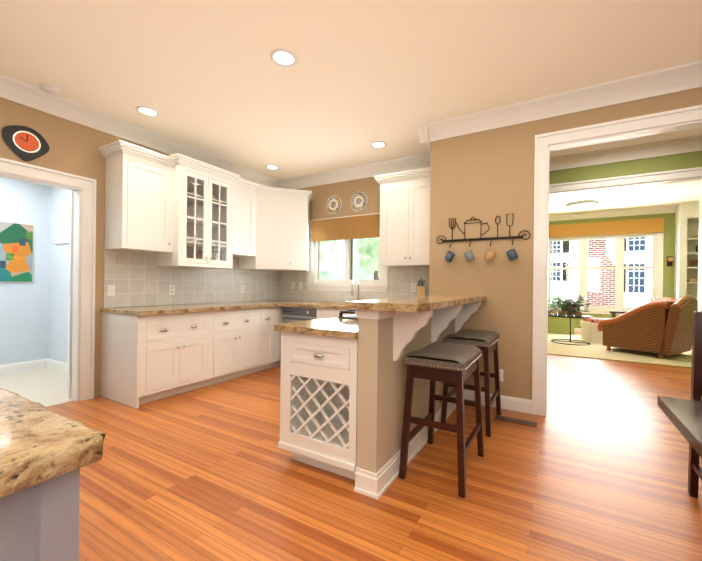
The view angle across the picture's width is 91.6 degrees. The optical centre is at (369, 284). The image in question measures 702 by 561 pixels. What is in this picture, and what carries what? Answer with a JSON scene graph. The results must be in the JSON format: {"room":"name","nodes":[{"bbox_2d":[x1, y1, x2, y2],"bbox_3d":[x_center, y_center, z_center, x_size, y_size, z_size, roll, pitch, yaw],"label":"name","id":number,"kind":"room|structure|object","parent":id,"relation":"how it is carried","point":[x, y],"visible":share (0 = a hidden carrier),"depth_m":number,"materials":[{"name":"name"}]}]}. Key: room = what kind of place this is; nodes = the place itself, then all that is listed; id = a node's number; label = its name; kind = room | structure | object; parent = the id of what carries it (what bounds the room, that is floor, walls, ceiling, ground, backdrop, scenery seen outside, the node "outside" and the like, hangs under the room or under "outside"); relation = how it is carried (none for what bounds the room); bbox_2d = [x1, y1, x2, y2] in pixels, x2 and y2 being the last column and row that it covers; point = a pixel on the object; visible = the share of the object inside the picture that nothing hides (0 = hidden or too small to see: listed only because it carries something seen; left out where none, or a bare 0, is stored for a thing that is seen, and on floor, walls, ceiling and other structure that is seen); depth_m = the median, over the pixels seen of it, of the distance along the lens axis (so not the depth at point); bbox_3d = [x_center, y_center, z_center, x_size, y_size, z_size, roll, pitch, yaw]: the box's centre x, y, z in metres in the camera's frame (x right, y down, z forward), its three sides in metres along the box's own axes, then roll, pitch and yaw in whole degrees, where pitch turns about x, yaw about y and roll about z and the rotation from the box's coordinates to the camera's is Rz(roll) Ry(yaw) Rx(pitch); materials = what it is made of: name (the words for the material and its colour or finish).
{"room":"kitchen","nodes":[
{"label":"kitchen","id":0,"kind":"room"},
{"bbox_2d":[0,177,49,364],"bbox_3d":[-5.090,-0.166,3.603,0.120,2.600,2.820,1,0,29],"label":"wall","id":1,"kind":"structure","parent":0,"point":[24,321],"depth_m":4.51,"materials":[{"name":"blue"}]},
{"bbox_2d":[0,221,33,281],"bbox_3d":[-4.580,-0.415,4.362,0.026,0.770,0.420,1,0,29],"label":"framed picture","id":2,"kind":"object","parent":1,"relation":"attached to","point":[16,250],"visible":1,"depth_m":4.39,"materials":[{"name":"multicoloured paper"}]},
{"bbox_2d":[0,359,46,374],"bbox_3d":[-5.045,1.072,3.569,0.016,0.125,2.580,1,0,29],"label":"baseboard","id":3,"kind":"structure","parent":1,"relation":"attached to","point":[42,363],"depth_m":4.46,"materials":[{"name":"white wood"}]},
{"bbox_2d":[0,368,73,406],"bbox_3d":[-4.267,1.167,3.135,2.040,0.052,2.820,1,0,29],"label":"floor","id":4,"kind":"structure","parent":0,"point":[46,387],"depth_m":3.87,"materials":[{"name":"beige tile"}]},
{"bbox_2d":[48,187,73,363],"bbox_3d":[-3.568,-0.148,4.300,1.860,2.600,0.120,1,0,29],"label":"wall","id":5,"kind":"structure","parent":0,"point":[60,199],"depth_m":4.55,"materials":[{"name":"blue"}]},
{"bbox_2d":[47,358,67,373],"bbox_3d":[-3.602,1.089,4.233,1.830,0.125,0.016,1,0,29],"label":"baseboard","id":6,"kind":"structure","parent":5,"relation":"attached to","point":[59,366],"depth_m":4.52,"materials":[{"name":"white wood"}]},
{"bbox_2d":[52,238,68,243],"bbox_3d":[-4.003,-0.574,4.436,0.500,0.060,0.068,1,0,29],"label":"rail","id":7,"kind":"object","parent":5,"relation":"attached to","point":[61,241],"visible":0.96,"depth_m":4.45,"materials":[{"name":"white"}]},
{"bbox_2d":[0,97,265,396],"bbox_3d":[-3.396,-0.297,2.573,0.120,2.900,7.670,1,0,29],"label":"wall","id":8,"kind":"structure","parent":0,"point":[74,147],"depth_m":3.37,"materials":[{"name":"beige paint"}]},
{"bbox_2d":[2,125,49,161],"bbox_3d":[-3.048,-1.251,3.035,0.018,0.310,0.311,1,0,29],"label":"clock","id":9,"kind":"object","parent":8,"relation":"attached to","point":[25,143],"visible":1,"depth_m":3.02,"materials":[{"name":"black"}]},
{"bbox_2d":[0,157,96,400],"bbox_3d":[-3.110,0.041,3.092,0.180,2.230,0.980,1,0,29],"label":"door frame","id":10,"kind":"structure","parent":8,"relation":"attached to","point":[84,269],"depth_m":3.40,"materials":[{"name":"white wood"}]},
{"bbox_2d":[68,192,73,397],"bbox_3d":[-3.249,0.104,3.727,0.046,2.078,0.740,1,0,-43],"label":"door","id":11,"kind":"structure","parent":8,"relation":"in","point":[70,287],"depth_m":3.45,"materials":[{"name":"white paint"}]},
{"bbox_2d":[0,74,279,187],"bbox_3d":[-3.278,-1.670,2.517,0.115,0.152,7.430,1,0,29],"label":"crown molding","id":12,"kind":"structure","parent":8,"relation":"attached to","point":[11,89],"depth_m":3.54,"materials":[{"name":"white wood"}]},
{"bbox_2d":[104,148,177,255],"bbox_3d":[-2.479,-0.851,3.701,0.353,0.970,0.514,1,0,29],"label":"upper cabinet","id":13,"kind":"object","parent":8,"relation":"attached to","point":[141,192],"depth_m":3.55,"materials":[{"name":"white paint"}]},
{"bbox_2d":[103,241,278,307],"bbox_3d":[-2.158,-0.101,4.664,0.008,0.703,2.520,1,0,29],"label":"tile backsplash","id":14,"kind":"structure","parent":8,"relation":"attached to","point":[138,278],"depth_m":4.22,"materials":[{"name":"beige tile"}]},
{"bbox_2d":[107,285,114,295],"bbox_3d":[-2.732,0.061,3.614,0.014,0.116,0.072,1,0,29],"label":"switch plate","id":15,"kind":"object","parent":14,"relation":"attached to","point":[110,290],"visible":1,"depth_m":3.61,"materials":[{"name":"white plastic"}]},
{"bbox_2d":[169,285,174,294],"bbox_3d":[-2.418,0.065,4.183,0.008,0.116,0.072,1,0,29],"label":"electrical outlet plate","id":16,"kind":"object","parent":14,"relation":"attached to","point":[171,289],"visible":1,"depth_m":4.18,"materials":[{"name":"white plastic"}]},
{"bbox_2d":[240,285,243,292],"bbox_3d":[-1.902,0.071,5.109,0.008,0.116,0.072,1,0,29],"label":"electrical outlet plate","id":17,"kind":"object","parent":14,"relation":"attached to","point":[241,288],"visible":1,"depth_m":5.10,"materials":[{"name":"white plastic"}]},
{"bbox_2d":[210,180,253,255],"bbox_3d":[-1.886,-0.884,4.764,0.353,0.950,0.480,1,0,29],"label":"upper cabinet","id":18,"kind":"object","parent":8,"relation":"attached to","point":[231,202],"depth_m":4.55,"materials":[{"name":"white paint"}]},
{"bbox_2d":[234,188,313,270],"bbox_3d":[-1.358,-0.773,5.191,0.861,1.100,0.857,1,0,29],"label":"upper cabinet","id":19,"kind":"object","parent":8,"relation":"attached to","point":[281,215],"depth_m":4.98,"materials":[{"name":"white paint"}]},
{"bbox_2d":[292,177,379,302],"bbox_3d":[-0.173,-0.260,5.098,3.050,2.900,0.120,1,0,29],"label":"wall","id":20,"kind":"structure","parent":0,"point":[346,191],"depth_m":5.14,"materials":[{"name":"beige paint"}]},
{"bbox_2d":[326,195,341,213],"bbox_3d":[-0.542,-1.224,5.228,0.290,0.290,0.020,1,0,29],"label":"plate","id":21,"kind":"object","parent":20,"relation":"attached to","point":[333,204],"visible":0.98,"depth_m":5.22,"materials":[{"name":"white ceramic"}]},
{"bbox_2d":[311,214,379,241],"bbox_3d":[-0.342,-0.837,5.071,1.290,0.330,0.030,1,0,29],"label":"blind","id":22,"kind":"object","parent":20,"relation":"attached to","point":[357,227],"visible":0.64,"depth_m":5.06,"materials":[{"name":"brown fabric"}]},
{"bbox_2d":[305,213,388,291],"bbox_3d":[-0.336,-0.462,5.162,1.480,1.120,0.170,1,0,29],"label":"window frame","id":23,"kind":"structure","parent":20,"relation":"attached to","point":[382,287],"depth_m":5.18,"materials":[{"name":"white wood"}]},
{"bbox_2d":[315,238,380,284],"bbox_3d":[-0.324,-0.451,5.183,1.198,0.899,0.054,1,0,29],"label":"kitchen window","id":24,"kind":"structure","parent":20,"relation":"in","point":[348,264],"depth_m":5.17,"materials":[{"name":"white"}]},
{"bbox_2d":[279,266,428,302],"bbox_3d":[-0.260,-0.079,5.070,2.929,0.703,0.009,1,0,29],"label":"tile backsplash","id":25,"kind":"structure","parent":20,"relation":"attached to","point":[400,279],"depth_m":5.01,"materials":[{"name":"beige tile"}]},
{"bbox_2d":[411,283,415,291],"bbox_3d":[0.595,0.039,4.583,0.072,0.116,0.008,1,0,29],"label":"outlet","id":26,"kind":"object","parent":25,"relation":"attached to","point":[413,287],"visible":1,"depth_m":4.58,"materials":[{"name":"white plastic"}]},
{"bbox_2d":[280,153,430,188],"bbox_3d":[-0.215,-1.634,4.996,2.810,0.152,0.115,1,0,29],"label":"crown molding","id":27,"kind":"structure","parent":20,"relation":"attached to","point":[418,161],"depth_m":4.94,"materials":[{"name":"white wood"}]},
{"bbox_2d":[350,192,367,211],"bbox_3d":[-0.149,-1.220,5.009,0.290,0.290,0.020,1,0,29],"label":"plate","id":28,"kind":"object","parent":20,"relation":"attached to","point":[358,201],"visible":1,"depth_m":5.00,"materials":[{"name":"white ceramic"}]},
{"bbox_2d":[374,167,429,266],"bbox_3d":[0.581,-0.822,4.401,0.939,1.160,0.474,1,0,29],"label":"upper cabinet","id":29,"kind":"object","parent":20,"relation":"attached to","point":[404,218],"visible":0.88,"depth_m":4.27,"materials":[{"name":"white paint"}]},
{"bbox_2d":[0,0,701,179],"bbox_3d":[0.167,-1.758,0.596,8.240,0.100,7.670,1,0,29],"label":"ceiling","id":30,"kind":"structure","parent":0,"point":[344,91],"depth_m":2.60,"materials":[{"name":"beige paint"}]},
{"bbox_2d":[39,83,59,94],"bbox_3d":[-2.821,-1.723,3.012,0.136,0.034,0.136,1,0,29],"label":"smoke detector","id":31,"kind":"object","parent":30,"relation":"attached to","point":[49,89],"visible":1,"depth_m":2.98,"materials":[{"name":"white plastic"}]},
{"bbox_2d":[136,106,158,116],"bbox_3d":[-2.212,-1.729,3.405,0.200,0.010,0.200,1,0,29],"label":"recessed light","id":32,"kind":"object","parent":30,"relation":"in","point":[147,111],"visible":1,"depth_m":3.40,"materials":[{"name":"white"}]},
{"bbox_2d":[265,165,278,169],"bbox_3d":[-1.417,-1.720,5.000,0.200,0.010,0.200,1,0,29],"label":"recessed light","id":33,"kind":"object","parent":30,"relation":"in","point":[273,167],"visible":0.96,"depth_m":5.00,"materials":[{"name":"white"}]},
{"bbox_2d":[270,48,296,66],"bbox_3d":[-0.645,-1.712,2.577,0.200,0.010,0.200,1,0,29],"label":"recessed light","id":34,"kind":"object","parent":30,"relation":"in","point":[284,57],"visible":1,"depth_m":2.57,"materials":[{"name":"white"}]},
{"bbox_2d":[370,141,386,147],"bbox_3d":[0.112,-1.703,4.147,0.200,0.010,0.200,1,0,29],"label":"recessed light","id":35,"kind":"object","parent":30,"relation":"in","point":[378,144],"visible":1,"depth_m":4.14,"materials":[{"name":"white"}]},
{"bbox_2d":[417,60,701,143],"bbox_3d":[2.744,-1.602,2.475,5.045,0.152,0.115,1,0,29],"label":"crown molding","id":36,"kind":"structure","parent":30,"relation":"attached to","point":[683,77],"depth_m":3.00,"materials":[{"name":"white wood"}]},
{"bbox_2d":[46,333,701,560],"bbox_3d":[1.672,1.236,3.212,8.260,0.050,13.740,1,0,29],"label":"floor","id":37,"kind":"structure","parent":0,"point":[592,465],"depth_m":2.01,"materials":[{"name":"brown wood"}]},
{"bbox_2d":[0,388,105,560],"bbox_3d":[-1.649,0.709,0.132,1.630,0.925,1.980,1,0,29],"label":"kitchen island","id":38,"kind":"object","parent":37,"relation":"on","point":[46,454],"visible":1,"depth_m":0.55,"materials":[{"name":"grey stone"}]},
{"bbox_2d":[101,308,279,407],"bbox_3d":[-2.032,0.731,4.192,0.699,0.876,1.862,1,0,29],"label":"base cabinet","id":39,"kind":"object","parent":37,"relation":"on","point":[150,353],"depth_m":3.58,"materials":[{"name":"white paint"}]},
{"bbox_2d":[100,300,311,315],"bbox_3d":[-1.841,0.276,4.482,0.744,0.040,2.570,1,0,29],"label":"countertop","id":40,"kind":"structure","parent":39,"relation":"on","point":[161,310],"depth_m":3.88,"materials":[{"name":"brown stone"}]},
{"bbox_2d":[280,308,281,364],"bbox_3d":[-1.407,0.739,5.304,0.691,0.876,0.689,1,0,29],"label":"base cabinet","id":41,"kind":"object","parent":37,"relation":"on","point":[280,308],"depth_m":4.89,"materials":[{"name":"white paint"}]},
{"bbox_2d":[282,307,316,323],"bbox_3d":[-0.783,0.745,4.951,0.647,0.875,0.697,1,0,29],"label":"dishwasher","id":42,"kind":"object","parent":37,"relation":"on","point":[299,311],"depth_m":4.66,"materials":[{"name":"silver metal"}]},
{"bbox_2d":[281,303,352,310],"bbox_3d":[-0.292,0.293,4.675,1.771,0.040,0.723,1,0,29],"label":"countertop","id":43,"kind":"structure","parent":42,"relation":"on","point":[332,306],"depth_m":4.60,"materials":[{"name":"brown stone"}]},
{"bbox_2d":[417,279,424,296],"bbox_3d":[0.660,0.104,4.333,0.100,0.358,0.231,1,0,9],"label":"knife block","id":44,"kind":"object","parent":43,"relation":"on","point":[421,290],"visible":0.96,"depth_m":4.28,"materials":[{"name":"brown wood"}]},
{"bbox_2d":[317,307,351,318],"bbox_3d":[-0.029,0.754,4.530,1.162,0.875,0.697,1,0,29],"label":"base cabinet","id":45,"kind":"object","parent":37,"relation":"on","point":[322,312],"depth_m":4.43,"materials":[{"name":"white paint"}]},
{"bbox_2d":[274,295,486,498],"bbox_3d":[0.265,0.648,2.842,1.030,1.092,1.927,1,0,29],"label":"peninsula bar","id":46,"kind":"object","parent":37,"relation":"on","point":[342,388],"visible":1,"depth_m":2.11,"materials":[{"name":"white paint"}]},
{"bbox_2d":[399,342,483,497],"bbox_3d":[0.501,0.808,2.253,0.406,0.781,0.566,1,0,29],"label":"stool","id":47,"kind":"object","parent":37,"relation":"on","point":[458,365],"visible":1,"depth_m":2.10,"materials":[{"name":"brown wood"}]},
{"bbox_2d":[441,329,500,436],"bbox_3d":[0.921,0.814,3.027,0.406,0.781,0.566,1,0,29],"label":"stool","id":48,"kind":"object","parent":37,"relation":"on","point":[485,342],"visible":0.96,"depth_m":2.87,"materials":[{"name":"brown wood"}]},
{"bbox_2d":[464,389,531,413],"bbox_3d":[1.080,1.141,3.442,1.020,0.125,0.016,1,0,29],"label":"baseboard","id":49,"kind":"structure","parent":37,"relation":"on","point":[516,404],"depth_m":3.28,"materials":[{"name":"white wood"}]},
{"bbox_2d":[493,415,537,426],"bbox_3d":[1.290,1.202,3.010,0.350,0.007,0.105,1,0,29],"label":"floor vent","id":50,"kind":"object","parent":37,"relation":"in","point":[515,420],"visible":1,"depth_m":3.00,"materials":[{"name":"brown metal"}]},
{"bbox_2d":[548,294,573,334],"bbox_3d":[4.814,0.739,8.773,0.840,1.019,0.580,1,0,29],"label":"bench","id":51,"kind":"object","parent":37,"relation":"on","point":[558,325],"visible":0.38,"depth_m":8.60,"materials":[{"name":"yellow"}]},
{"bbox_2d":[547,333,691,367],"bbox_3d":[4.929,1.242,6.834,3.300,0.013,3.200,1,0,29],"label":"area rug","id":52,"kind":"object","parent":37,"relation":"on","point":[596,350],"visible":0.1,"depth_m":6.07,"materials":[{"name":"carpet"}]},
{"bbox_2d":[549,295,592,344],"bbox_3d":[4.272,0.718,7.272,0.852,1.024,0.814,1,0,29],"label":"plant stand","id":53,"kind":"object","parent":52,"relation":"on","point":[571,309],"visible":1,"depth_m":7.22,"materials":[{"name":"black metal"}]},
{"bbox_2d":[580,318,611,341],"bbox_3d":[5.141,1.002,7.519,0.680,0.500,0.540,1,0,9],"label":"ottoman","id":54,"kind":"object","parent":52,"relation":"on","point":[589,331],"visible":0.43,"depth_m":7.38,"materials":[{"name":"beige fabric"}]},
{"bbox_2d":[609,297,677,317],"bbox_3d":[6.125,0.772,7.607,0.958,0.982,0.870,1,0,9],"label":"floral armchair","id":55,"kind":"object","parent":52,"relation":"on","point":[651,299],"visible":0.15,"depth_m":7.84,"materials":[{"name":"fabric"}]},
{"bbox_2d":[597,295,697,358],"bbox_3d":[5.068,0.712,6.213,0.987,1.077,1.271,1,0,-31],"label":"wicker chair","id":56,"kind":"object","parent":52,"relation":"on","point":[661,327],"visible":0.92,"depth_m":5.78,"materials":[{"name":"brown wicker"}]},
{"bbox_2d":[657,396,701,457],"bbox_3d":[1.469,0.827,-0.004,1.890,0.760,2.080,1,0,29],"label":"dining table","id":57,"kind":"object","parent":37,"relation":"on","point":[684,416],"visible":1,"depth_m":1.16,"materials":[{"name":"brown wood"}]},
{"bbox_2d":[674,201,698,299],"bbox_3d":[7.301,-0.284,7.593,0.715,3.120,0.377,1,0,29],"label":"shelf","id":58,"kind":"object","parent":37,"relation":"on","point":[686,246],"visible":0.65,"depth_m":7.64,"materials":[{"name":"white paint"}]},
{"bbox_2d":[688,311,701,497],"bbox_3d":[1.975,0.683,1.652,0.528,1.062,0.524,1,0,29],"label":"chair","id":59,"kind":"object","parent":37,"relation":"on","point":[694,471],"visible":0.82,"depth_m":1.92,"materials":[{"name":"brown wood"}]},
{"bbox_2d":[429,87,701,399],"bbox_3d":[2.950,-0.255,2.486,5.190,2.960,0.120,1,0,29],"label":"wall","id":60,"kind":"structure","parent":0,"point":[487,176],"depth_m":3.35,"materials":[{"name":"beige paint"}]},
{"bbox_2d":[436,213,529,261],"bbox_3d":[1.099,-0.462,3.393,0.912,0.467,0.124,1,0,29],"label":"hook rail","id":61,"kind":"object","parent":60,"relation":"attached to","point":[489,255],"visible":0.98,"depth_m":3.39,"materials":[{"name":"black metal"}]},
{"bbox_2d":[499,369,503,381],"bbox_3d":[1.277,0.886,3.338,0.072,0.116,0.008,1,0,29],"label":"outlet","id":62,"kind":"object","parent":60,"relation":"attached to","point":[501,374],"visible":0.55,"depth_m":3.33,"materials":[{"name":"white plastic"}]},
{"bbox_2d":[532,105,701,415],"bbox_3d":[2.380,-0.082,2.803,1.850,2.600,0.180,1,0,29],"label":"door frame","id":63,"kind":"structure","parent":60,"relation":"attached to","point":[686,118],"depth_m":3.14,"materials":[{"name":"white wood"}]},
{"bbox_2d":[548,213,674,327],"bbox_3d":[5.906,-0.289,8.658,4.200,3.100,0.120,1,0,29],"label":"wall","id":64,"kind":"structure","parent":0,"point":[669,250],"depth_m":8.01,"materials":[{"name":"green paint"}]},
{"bbox_2d":[574,328,580,332],"bbox_3d":[5.856,1.198,8.598,4.140,0.125,0.016,1,0,29],"label":"baseboard","id":65,"kind":"structure","parent":64,"relation":"attached to","point":[576,330],"depth_m":8.84,"materials":[{"name":"white"}]},
{"bbox_2d":[548,232,663,314],"bbox_3d":[5.837,-0.300,8.668,2.550,2.080,0.170,1,0,29],"label":"sunroom window","id":66,"kind":"structure","parent":64,"relation":"in","point":[619,268],"depth_m":8.49,"materials":[{"name":"white wood"}]},
{"bbox_2d":[549,218,663,237],"bbox_3d":[5.811,-1.411,8.579,2.490,0.340,0.055,1,0,29],"label":"blind valance","id":67,"kind":"object","parent":66,"relation":"attached to","point":[649,225],"visible":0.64,"depth_m":8.48,"materials":[{"name":"orange fabric"}]},
{"bbox_2d":[549,205,675,221],"bbox_3d":[5.866,-1.764,8.557,4.200,0.152,0.115,1,0,29],"label":"crown molding","id":68,"kind":"structure","parent":64,"relation":"attached to","point":[660,209],"depth_m":8.42,"materials":[{"name":"white wood"}]},
{"bbox_2d":[667,256,672,265],"bbox_3d":[6.997,-0.542,7.920,0.100,0.230,0.106,1,0,29],"label":"sconce","id":69,"kind":"object","parent":64,"relation":"attached to","point":[669,260],"visible":1,"depth_m":7.93,"materials":[{"name":"black metal"}]},
{"bbox_2d":[549,180,698,214],"bbox_3d":[4.738,-1.904,6.532,4.440,0.100,4.990,1,0,29],"label":"ceiling","id":70,"kind":"structure","parent":0,"point":[669,194],"depth_m":7.26,"materials":[{"name":"beige paint"}]},
{"bbox_2d":[566,200,598,207],"bbox_3d":[4.863,-1.809,7.785,0.630,0.084,0.630,1,0,29],"label":"light","id":71,"kind":"object","parent":70,"relation":"attached to","point":[583,204],"visible":1,"depth_m":7.64,"materials":[{"name":"grey glass"}]},
{"bbox_2d":[549,151,701,184],"bbox_3d":[3.476,-0.319,4.300,4.440,3.100,0.120,1,0,29],"label":"wall","id":72,"kind":"structure","parent":0,"point":[654,164],"depth_m":4.34,"materials":[{"name":"green paint"}]},
{"bbox_2d":[549,167,701,310],"bbox_3d":[3.207,-0.077,4.449,1.890,2.610,0.180,1,0,29],"label":"door frame","id":73,"kind":"structure","parent":72,"relation":"attached to","point":[667,177],"depth_m":4.24,"materials":[{"name":"white wood"}]},
{"bbox_2d":[549,135,701,170],"bbox_3d":[3.215,-1.656,4.319,2.800,0.152,0.115,1,0,29],"label":"crown molding","id":74,"kind":"structure","parent":72,"relation":"attached to","point":[690,143],"depth_m":4.29,"materials":[{"name":"white wood"}]},
{"bbox_2d":[550,127,701,156],"bbox_3d":[2.855,-1.786,3.671,3.040,0.100,1.840,1,0,29],"label":"ceiling","id":75,"kind":"structure","parent":0,"point":[643,139],"depth_m":4.15,"materials":[{"name":"beige paint"}]},
{"label":"outside","id":76,"kind":"structure","parent":0,"visible":0},
{"bbox_2d":[319,237,379,284],"bbox_3d":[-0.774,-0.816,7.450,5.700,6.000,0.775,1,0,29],"label":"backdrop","id":77,"kind":"structure","parent":76,"point":[361,255],"depth_m":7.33,"materials":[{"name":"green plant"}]},
{"bbox_2d":[550,237,651,306],"bbox_3d":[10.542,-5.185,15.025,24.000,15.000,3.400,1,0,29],"label":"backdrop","id":78,"kind":"structure","parent":76,"point":[599,273],"depth_m":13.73,"materials":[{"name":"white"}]}
]}

